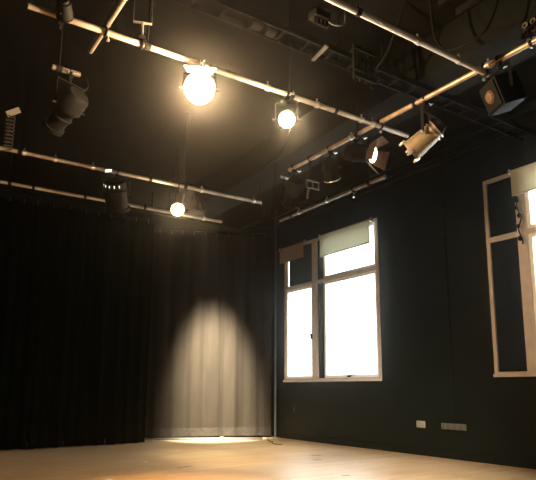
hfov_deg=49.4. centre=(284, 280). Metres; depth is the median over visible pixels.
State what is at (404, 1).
hanging cable
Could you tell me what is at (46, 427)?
curtain
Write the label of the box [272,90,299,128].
lamp
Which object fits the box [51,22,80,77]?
bar
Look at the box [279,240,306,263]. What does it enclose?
roller blind
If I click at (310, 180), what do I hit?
bracket
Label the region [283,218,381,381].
window
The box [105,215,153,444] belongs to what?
curtain
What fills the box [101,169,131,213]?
lamp
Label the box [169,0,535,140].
cable tray
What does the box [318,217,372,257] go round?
roller blind
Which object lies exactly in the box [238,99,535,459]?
wall
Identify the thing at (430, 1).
cable
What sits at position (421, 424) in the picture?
wall socket
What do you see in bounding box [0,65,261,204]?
bar
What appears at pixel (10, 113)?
coiled cable
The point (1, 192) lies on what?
track
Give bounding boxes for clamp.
[101,21,110,41]
[351,187,355,197]
[377,118,383,132]
[480,63,488,80]
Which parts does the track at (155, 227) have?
rail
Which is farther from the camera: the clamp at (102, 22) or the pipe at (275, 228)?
the pipe at (275, 228)
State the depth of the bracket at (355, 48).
5.86 m
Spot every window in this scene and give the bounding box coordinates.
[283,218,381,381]
[482,173,535,376]
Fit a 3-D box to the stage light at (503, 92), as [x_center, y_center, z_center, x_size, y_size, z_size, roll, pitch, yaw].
[1.884,-1.694,5.003,0.300,0.448,0.396,2,-11,-10]
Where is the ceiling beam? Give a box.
[182,0,535,217]
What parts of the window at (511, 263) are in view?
sill, sash, sash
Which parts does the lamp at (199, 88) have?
barn door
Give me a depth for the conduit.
9.26 m
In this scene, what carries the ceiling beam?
attached to the ceiling
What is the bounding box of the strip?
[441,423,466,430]
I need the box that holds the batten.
[152,437,262,439]
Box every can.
[318,145,341,182]
[399,94,446,162]
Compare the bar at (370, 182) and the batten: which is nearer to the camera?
the bar at (370, 182)
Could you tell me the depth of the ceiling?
7.52 m
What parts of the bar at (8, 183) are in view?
hanger rod, hanger rod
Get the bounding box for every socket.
[416,421,425,427]
[522,22,528,28]
[523,29,528,35]
[530,18,535,23]
[530,25,535,31]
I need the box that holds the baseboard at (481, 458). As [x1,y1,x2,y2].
[282,432,535,468]
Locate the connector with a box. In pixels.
[521,16,535,48]
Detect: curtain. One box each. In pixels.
[0,196,44,449]
[27,203,78,448]
[64,209,116,446]
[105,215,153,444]
[145,229,221,437]
[219,233,271,435]
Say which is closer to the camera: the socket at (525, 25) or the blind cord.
the socket at (525, 25)
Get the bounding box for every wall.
[0,187,237,438]
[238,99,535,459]
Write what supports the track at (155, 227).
hanging from the ceiling
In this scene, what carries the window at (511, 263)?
in the wall at (498, 413)
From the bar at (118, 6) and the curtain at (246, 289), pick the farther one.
the curtain at (246, 289)
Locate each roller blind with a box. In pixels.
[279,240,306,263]
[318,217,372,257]
[508,162,535,195]
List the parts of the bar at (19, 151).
hanger rod, hanger rod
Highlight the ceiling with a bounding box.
[0,0,535,228]
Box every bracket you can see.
[133,0,152,49]
[306,156,318,198]
[350,43,376,85]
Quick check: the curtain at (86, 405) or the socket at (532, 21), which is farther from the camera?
the curtain at (86, 405)
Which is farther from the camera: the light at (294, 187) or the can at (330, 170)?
the light at (294, 187)
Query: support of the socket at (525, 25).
attached to the connector
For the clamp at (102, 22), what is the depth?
4.48 m
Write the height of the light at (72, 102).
0.598 m
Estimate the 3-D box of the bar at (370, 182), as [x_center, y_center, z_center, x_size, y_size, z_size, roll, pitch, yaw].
[0.607,-1.702,8.653,0.069,1.134,2.440,7,-13,-34]
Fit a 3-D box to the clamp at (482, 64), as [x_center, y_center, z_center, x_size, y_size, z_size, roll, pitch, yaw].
[1.741,-1.834,5.090,0.066,0.142,0.089,-2,-11,10]
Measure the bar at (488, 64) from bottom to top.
1.084 m
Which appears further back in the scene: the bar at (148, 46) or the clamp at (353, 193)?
the clamp at (353, 193)
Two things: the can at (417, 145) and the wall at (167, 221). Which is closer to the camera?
the can at (417, 145)
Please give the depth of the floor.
7.80 m
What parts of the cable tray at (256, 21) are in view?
strut bracket, hanger rod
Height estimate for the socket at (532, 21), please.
0.052 m
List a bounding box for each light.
[42,68,88,135]
[191,184,206,209]
[280,164,305,209]
[479,55,526,116]
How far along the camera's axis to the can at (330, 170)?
6.72 m
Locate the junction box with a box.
[308,0,346,29]
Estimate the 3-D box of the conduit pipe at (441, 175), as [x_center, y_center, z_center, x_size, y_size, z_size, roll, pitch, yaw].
[2.415,0.064,8.663,0.034,4.005,0.060,7,-13,-34]
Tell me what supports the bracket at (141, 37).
hanging from the bar at (148, 46)
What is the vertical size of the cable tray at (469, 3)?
0.450 m
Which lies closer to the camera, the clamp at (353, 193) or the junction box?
the junction box
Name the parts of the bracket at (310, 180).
frame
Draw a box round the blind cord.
[513,196,523,243]
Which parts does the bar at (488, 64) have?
hanger rod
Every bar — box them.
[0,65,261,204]
[0,107,221,222]
[27,0,408,137]
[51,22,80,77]
[87,0,127,53]
[171,166,208,189]
[279,138,385,221]
[288,37,535,171]
[325,0,490,77]
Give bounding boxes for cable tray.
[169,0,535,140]
[438,0,480,15]
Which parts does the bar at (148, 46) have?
hanger rod, hanger rod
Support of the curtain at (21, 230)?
hanging from the track at (1, 192)
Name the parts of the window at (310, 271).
sash, sill, sash, sash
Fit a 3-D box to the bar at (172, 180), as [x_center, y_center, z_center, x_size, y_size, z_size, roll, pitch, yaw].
[-1.666,-1.819,10.289,0.710,0.314,0.069,7,-13,-34]
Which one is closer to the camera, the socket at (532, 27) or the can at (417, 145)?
the socket at (532, 27)
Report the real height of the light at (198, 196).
0.466 m
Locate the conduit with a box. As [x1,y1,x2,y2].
[278,121,535,226]
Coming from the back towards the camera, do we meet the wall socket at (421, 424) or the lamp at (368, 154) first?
the wall socket at (421, 424)
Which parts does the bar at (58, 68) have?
hanger rod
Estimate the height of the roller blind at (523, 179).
0.388 m
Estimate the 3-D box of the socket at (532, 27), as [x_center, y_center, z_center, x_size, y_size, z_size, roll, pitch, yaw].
[1.999,-2.026,4.672,0.020,0.052,0.052,7,-13,-34]
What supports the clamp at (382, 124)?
attached to the bar at (148, 46)
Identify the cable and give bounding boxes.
[3,62,20,149]
[260,108,295,214]
[370,0,405,89]
[429,0,498,51]
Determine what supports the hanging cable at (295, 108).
hanging from the ceiling
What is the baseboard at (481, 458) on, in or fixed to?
attached to the wall at (498, 413)
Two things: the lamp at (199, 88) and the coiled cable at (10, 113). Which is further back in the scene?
the coiled cable at (10, 113)
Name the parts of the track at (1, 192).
rail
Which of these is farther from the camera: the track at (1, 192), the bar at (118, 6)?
the track at (1, 192)
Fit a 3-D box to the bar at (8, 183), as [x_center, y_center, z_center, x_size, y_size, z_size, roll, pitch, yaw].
[-2.788,-1.722,8.542,4.230,1.134,0.069,7,-13,-34]
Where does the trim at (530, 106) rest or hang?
attached to the wall at (498, 413)
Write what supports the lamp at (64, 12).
attached to the bar at (148, 46)
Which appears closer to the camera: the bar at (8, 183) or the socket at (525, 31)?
the socket at (525, 31)
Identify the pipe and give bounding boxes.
[273,210,277,437]
[439,158,454,423]
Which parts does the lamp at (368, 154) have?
barn door, barn door, barn door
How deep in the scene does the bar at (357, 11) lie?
4.52 m
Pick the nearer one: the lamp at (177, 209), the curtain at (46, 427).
the lamp at (177, 209)
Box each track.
[0,176,161,221]
[151,207,271,234]
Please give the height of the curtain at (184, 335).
4.238 m
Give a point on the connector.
(528, 28)
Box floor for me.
[0,433,535,479]
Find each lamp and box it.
[56,0,73,29]
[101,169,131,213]
[167,182,187,216]
[179,59,218,104]
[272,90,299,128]
[343,130,389,174]
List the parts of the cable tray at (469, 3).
rail, rail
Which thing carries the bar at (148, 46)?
hanging from the ceiling
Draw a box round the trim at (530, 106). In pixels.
[236,100,535,236]

